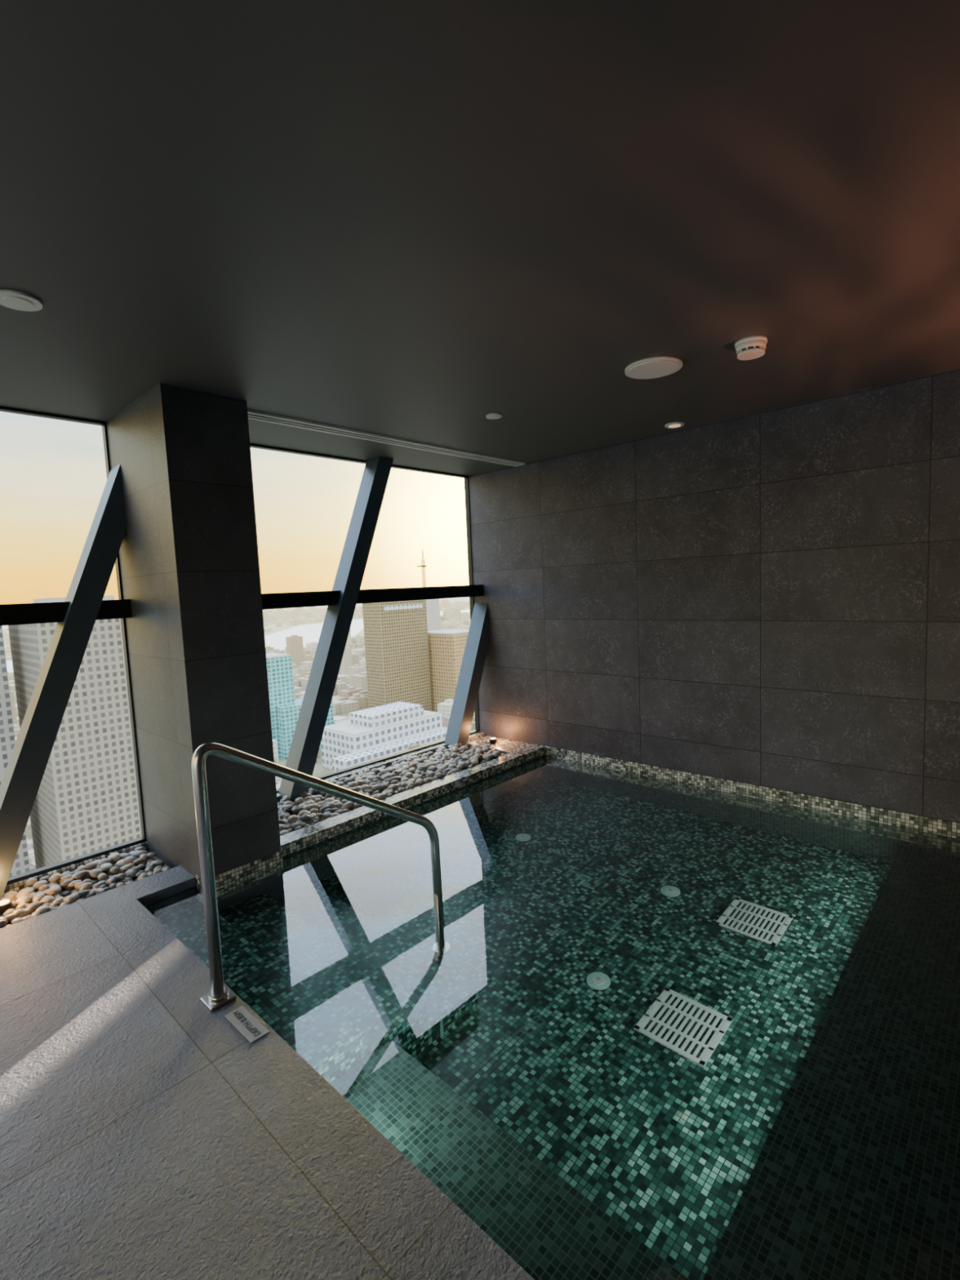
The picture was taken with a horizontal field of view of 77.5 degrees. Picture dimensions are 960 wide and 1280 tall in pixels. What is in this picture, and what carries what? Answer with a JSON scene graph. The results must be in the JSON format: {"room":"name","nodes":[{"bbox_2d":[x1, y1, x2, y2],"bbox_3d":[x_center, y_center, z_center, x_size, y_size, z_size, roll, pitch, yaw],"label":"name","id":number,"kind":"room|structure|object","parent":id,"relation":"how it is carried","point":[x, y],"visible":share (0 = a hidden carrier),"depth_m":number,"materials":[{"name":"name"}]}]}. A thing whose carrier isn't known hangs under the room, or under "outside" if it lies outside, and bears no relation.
{"room":"indoor swimming pool","nodes":[
{"label":"indoor swimming pool","id":0,"kind":"room"},
{"bbox_2d":[106,382,283,891],"bbox_3d":[-1.681,0.303,3.546,0.924,3.210,0.448,2,7,43],"label":"tiled column","id":1,"kind":"structure","parent":0,"point":[189,566],"depth_m":3.22,"materials":[{"name":"tile"}]},
{"bbox_2d":[0,865,534,1279],"bbox_3d":[-0.010,1.635,-0.293,7.520,0.200,9.250,2,7,43],"label":"floor","id":2,"kind":"structure","parent":0,"point":[144,1136],"depth_m":1.66,"materials":[{"name":"tile"}]},
{"bbox_2d":[4,841,167,914],"bbox_3d":[-4.016,1.663,1.354,0.580,0.200,6.180,2,7,43],"label":"trough","id":3,"kind":"object","parent":2,"relation":"attached to","point":[18,886],"visible":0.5,"depth_m":3.43,"materials":[{"name":"stone"}]},
{"bbox_2d":[0,464,126,901],"bbox_3d":[-2.382,0.201,3.256,0.170,2.347,0.915,2,7,43],"label":"diagonal brace","id":4,"kind":"object","parent":3,"relation":"on","point":[27,764],"visible":1,"depth_m":3.25,"materials":[{"name":"paint"}]},
{"bbox_2d":[0,405,146,884],"bbox_3d":[-4.229,0.284,1.374,0.200,2.560,6.180,2,7,43],"label":"window frame","id":5,"kind":"structure","parent":3,"relation":"on","point":[41,612],"depth_m":3.45,"materials":[{"name":"metal"}]},
{"bbox_2d":[0,846,171,928],"bbox_3d":[-3.048,1.450,2.328,0.528,0.093,3.365,2,7,43],"label":"pebbles","id":6,"kind":"object","parent":3,"relation":"in","point":[42,897],"visible":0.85,"depth_m":3.24,"materials":[{"name":"stone"}]},
{"bbox_2d":[0,898,13,914],"bbox_3d":[-2.368,1.323,2.974,0.070,0.043,0.070,2,7,43],"label":"uplight","id":7,"kind":"object","parent":6,"relation":"on","point":[5,904],"visible":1,"depth_m":2.96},
{"bbox_2d":[225,1005,269,1043],"bbox_3d":[-0.822,1.352,2.109,0.200,0.005,0.065,2,7,43],"label":"depth marker","id":8,"kind":"object","parent":2,"relation":"on","point":[241,1018],"visible":1,"depth_m":2.10,"materials":[{"name":"white ceramic"}]},
{"bbox_3d":[0.600,1.610,3.161,3.340,0.780,3.400,2,7,43],"label":"swimming pool","id":9,"kind":"object","parent":2,"relation":"in","visible":0},
{"bbox_2d":[191,742,442,1011],"bbox_3d":[-0.607,1.135,2.639,0.100,1.624,1.220,2,7,43],"label":"pool handrail","id":10,"kind":"object","parent":9,"relation":"on","point":[220,994],"visible":0.87,"depth_m":2.22,"materials":[{"name":"silver metal"}]},
{"bbox_2d":[144,755,959,1279],"bbox_3d":[0.586,1.251,3.130,3.320,0.001,3.385,2,7,43],"label":"pool water","id":11,"kind":"object","parent":9,"relation":"in","point":[637,1026],"visible":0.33,"depth_m":2.16,"materials":[{"name":"green liquid"}]},
{"bbox_2d":[0,0,959,475],"bbox_3d":[-0.248,-1.151,-0.228,8.120,0.267,9.550,2,7,43],"label":"ceiling","id":12,"kind":"structure","parent":0,"point":[415,220],"depth_m":1.68,"materials":[{"name":"grey paint"}]},
{"bbox_2d":[0,288,42,311],"bbox_3d":[-1.603,-1.174,2.074,0.140,0.014,0.140,2,7,43],"label":"recessed light","id":13,"kind":"object","parent":12,"relation":"in","point":[11,299],"depth_m":2.06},
{"bbox_2d":[247,409,525,466],"bbox_3d":[-0.521,-1.426,4.352,0.120,0.015,2.580,2,7,43],"label":"ceiling vent","id":14,"kind":"object","parent":12,"relation":"in","point":[253,415],"visible":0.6,"depth_m":4.09,"materials":[{"name":"white plastic"}]},
{"bbox_2d":[624,355,682,378],"bbox_3d":[0.873,-1.365,3.011,0.280,0.017,0.280,2,7,43],"label":"ceiling speaker","id":15,"kind":"object","parent":12,"relation":"in","point":[662,366],"depth_m":2.98},
{"bbox_2d":[664,422,684,428],"bbox_3d":[1.352,-1.491,4.157,0.130,0.014,0.130,2,7,43],"label":"recessed light","id":16,"kind":"object","parent":12,"relation":"in","point":[673,424],"depth_m":4.14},
{"bbox_2d":[734,335,767,359],"bbox_3d":[1.240,-1.334,2.739,0.136,0.062,0.136,2,7,43],"label":"smoke detector","id":17,"kind":"object","parent":12,"relation":"attached to","point":[753,347],"visible":1,"depth_m":2.70,"materials":[{"name":"white plastic"}]},
{"bbox_2d":[485,413,502,419],"bbox_3d":[0.087,-1.398,3.744,0.100,0.014,0.100,2,7,43],"label":"recessed light","id":18,"kind":"object","parent":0,"point":[492,415],"depth_m":3.72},
{"bbox_2d":[468,368,959,822],"bbox_3d":[2.992,0.297,3.293,8.100,3.560,0.300,2,7,43],"label":"wall","id":19,"kind":"structure","parent":0,"point":[770,598],"depth_m":4.09,"materials":[{"name":"tile"}]},
{"bbox_2d":[276,731,546,856],"bbox_3d":[-0.610,1.110,4.761,0.880,0.115,2.630,2,7,43],"label":"ledge","id":20,"kind":"object","parent":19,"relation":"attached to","point":[517,753],"visible":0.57,"depth_m":4.49,"materials":[{"name":"stone"}]},
{"bbox_2d":[278,457,393,802],"bbox_3d":[-1.097,-0.145,4.618,0.170,2.560,1.142,2,7,43],"label":"diagonal brace","id":21,"kind":"object","parent":20,"relation":"on","point":[322,678],"visible":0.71,"depth_m":4.55,"materials":[{"name":"paint"}]},
{"bbox_2d":[249,443,483,793],"bbox_3d":[-0.930,-0.202,4.889,0.200,2.510,2.630,2,7,43],"label":"window frame","id":22,"kind":"structure","parent":20,"relation":"on","point":[299,599],"depth_m":4.98,"materials":[{"name":"metal"}]},
{"bbox_2d":[277,742,506,835],"bbox_3d":[-0.721,1.088,4.649,0.639,0.092,2.287,2,7,43],"label":"pebbles","id":23,"kind":"object","parent":20,"relation":"on","point":[403,775],"visible":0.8,"depth_m":4.58,"materials":[{"name":"stone"}]},
{"bbox_2d":[444,603,488,749],"bbox_3d":[-0.137,0.332,5.667,0.170,1.338,0.522,2,7,43],"label":"diagonal brace","id":24,"kind":"object","parent":20,"relation":"on","point":[463,708],"visible":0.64,"depth_m":5.66,"materials":[{"name":"paint"}]},
{"bbox_2d":[488,737,497,743],"bbox_3d":[0.124,0.945,5.628,0.070,0.043,0.070,2,7,43],"label":"uplight","id":25,"kind":"object","parent":20,"relation":"on","point":[492,740],"visible":1,"depth_m":5.60,"materials":[{"name":"metal"}]},
{"bbox_2d":[546,746,959,838],"bbox_3d":[1.765,1.059,4.327,3.180,0.105,0.013,2,7,43],"label":"trim","id":26,"kind":"structure","parent":19,"relation":"attached to","point":[947,828],"depth_m":4.08,"materials":[{"name":"tile"}]},
{"label":"outside","id":27,"kind":"structure","parent":0,"visible":0},
{"bbox_2d":[5,609,470,672],"bbox_3d":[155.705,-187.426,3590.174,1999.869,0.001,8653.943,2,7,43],"label":"river","id":28,"kind":"structure","parent":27,"point":[310,633],"depth_m":2111.93,"materials":[{"name":"liquid"}]},
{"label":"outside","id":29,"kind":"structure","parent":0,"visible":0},
{"bbox_2d":[2,596,470,777],"bbox_3d":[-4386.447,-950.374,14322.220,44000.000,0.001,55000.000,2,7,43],"label":"ground","id":30,"kind":"structure","parent":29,"point":[318,771],"depth_m":2329.43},
{"bbox_2d":[0,626,30,877],"bbox_3d":[-130.522,62.526,123.074,25.000,148.000,59.000,2,7,43],"label":"condo tower","id":31,"kind":"structure","parent":30,"relation":"on","point":[7,740],"depth_m":131.35,"materials":[{"name":"concrete"}]},
{"bbox_2d":[8,595,142,869],"bbox_3d":[-87.994,61.387,142.943,40.000,143.000,40.000,2,7,43],"label":"building","id":32,"kind":"structure","parent":30,"relation":"on","point":[86,802],"depth_m":129.63,"materials":[{"name":"concrete"}]},
{"bbox_2d":[2,599,475,871],"bbox_3d":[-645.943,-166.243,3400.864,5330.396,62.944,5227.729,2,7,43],"label":"cityscape","id":33,"kind":"object","parent":30,"relation":"on","point":[350,691],"visible":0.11,"depth_m":1000.65,"materials":[{"name":"grey concrete"}]},
{"bbox_2d":[266,653,333,759],"bbox_3d":[-171.805,56.425,540.505,45.000,89.200,60.000,2,7,43],"label":"tower","id":34,"kind":"structure","parent":30,"relation":"on","point":[285,710],"depth_m":518.12,"materials":[{"name":"glass"}]},
{"bbox_2d":[320,702,447,772],"bbox_3d":[-80.783,80.129,496.090,60.000,42.000,115.000,2,7,43],"label":"building","id":35,"kind":"structure","parent":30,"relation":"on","point":[371,734],"depth_m":482.23,"materials":[{"name":"concrete"}]},
{"bbox_2d":[362,600,431,711],"bbox_3d":[-91.141,17.133,665.610,32.000,138.000,65.000,2,7,43],"label":"office tower","id":36,"kind":"structure","parent":30,"relation":"on","point":[396,640],"depth_m":648.76,"materials":[{"name":"concrete"}]},
{"bbox_2d":[417,549,440,631],"bbox_3d":[-81.472,-35.573,901.026,30.000,200.000,30.000,2,7,43],"label":"communications tower","id":37,"kind":"structure","parent":30,"relation":"on","point":[432,605],"depth_m":892.83,"materials":[{"name":"concrete"}]},
{"bbox_2d":[427,629,468,711],"bbox_3d":[-32.930,35.056,699.434,60.000,91.200,50.000,2,7,43],"label":"tower","id":38,"kind":"structure","parent":30,"relation":"on","point":[446,647],"depth_m":671.97,"materials":[{"name":"concrete"}]}
]}

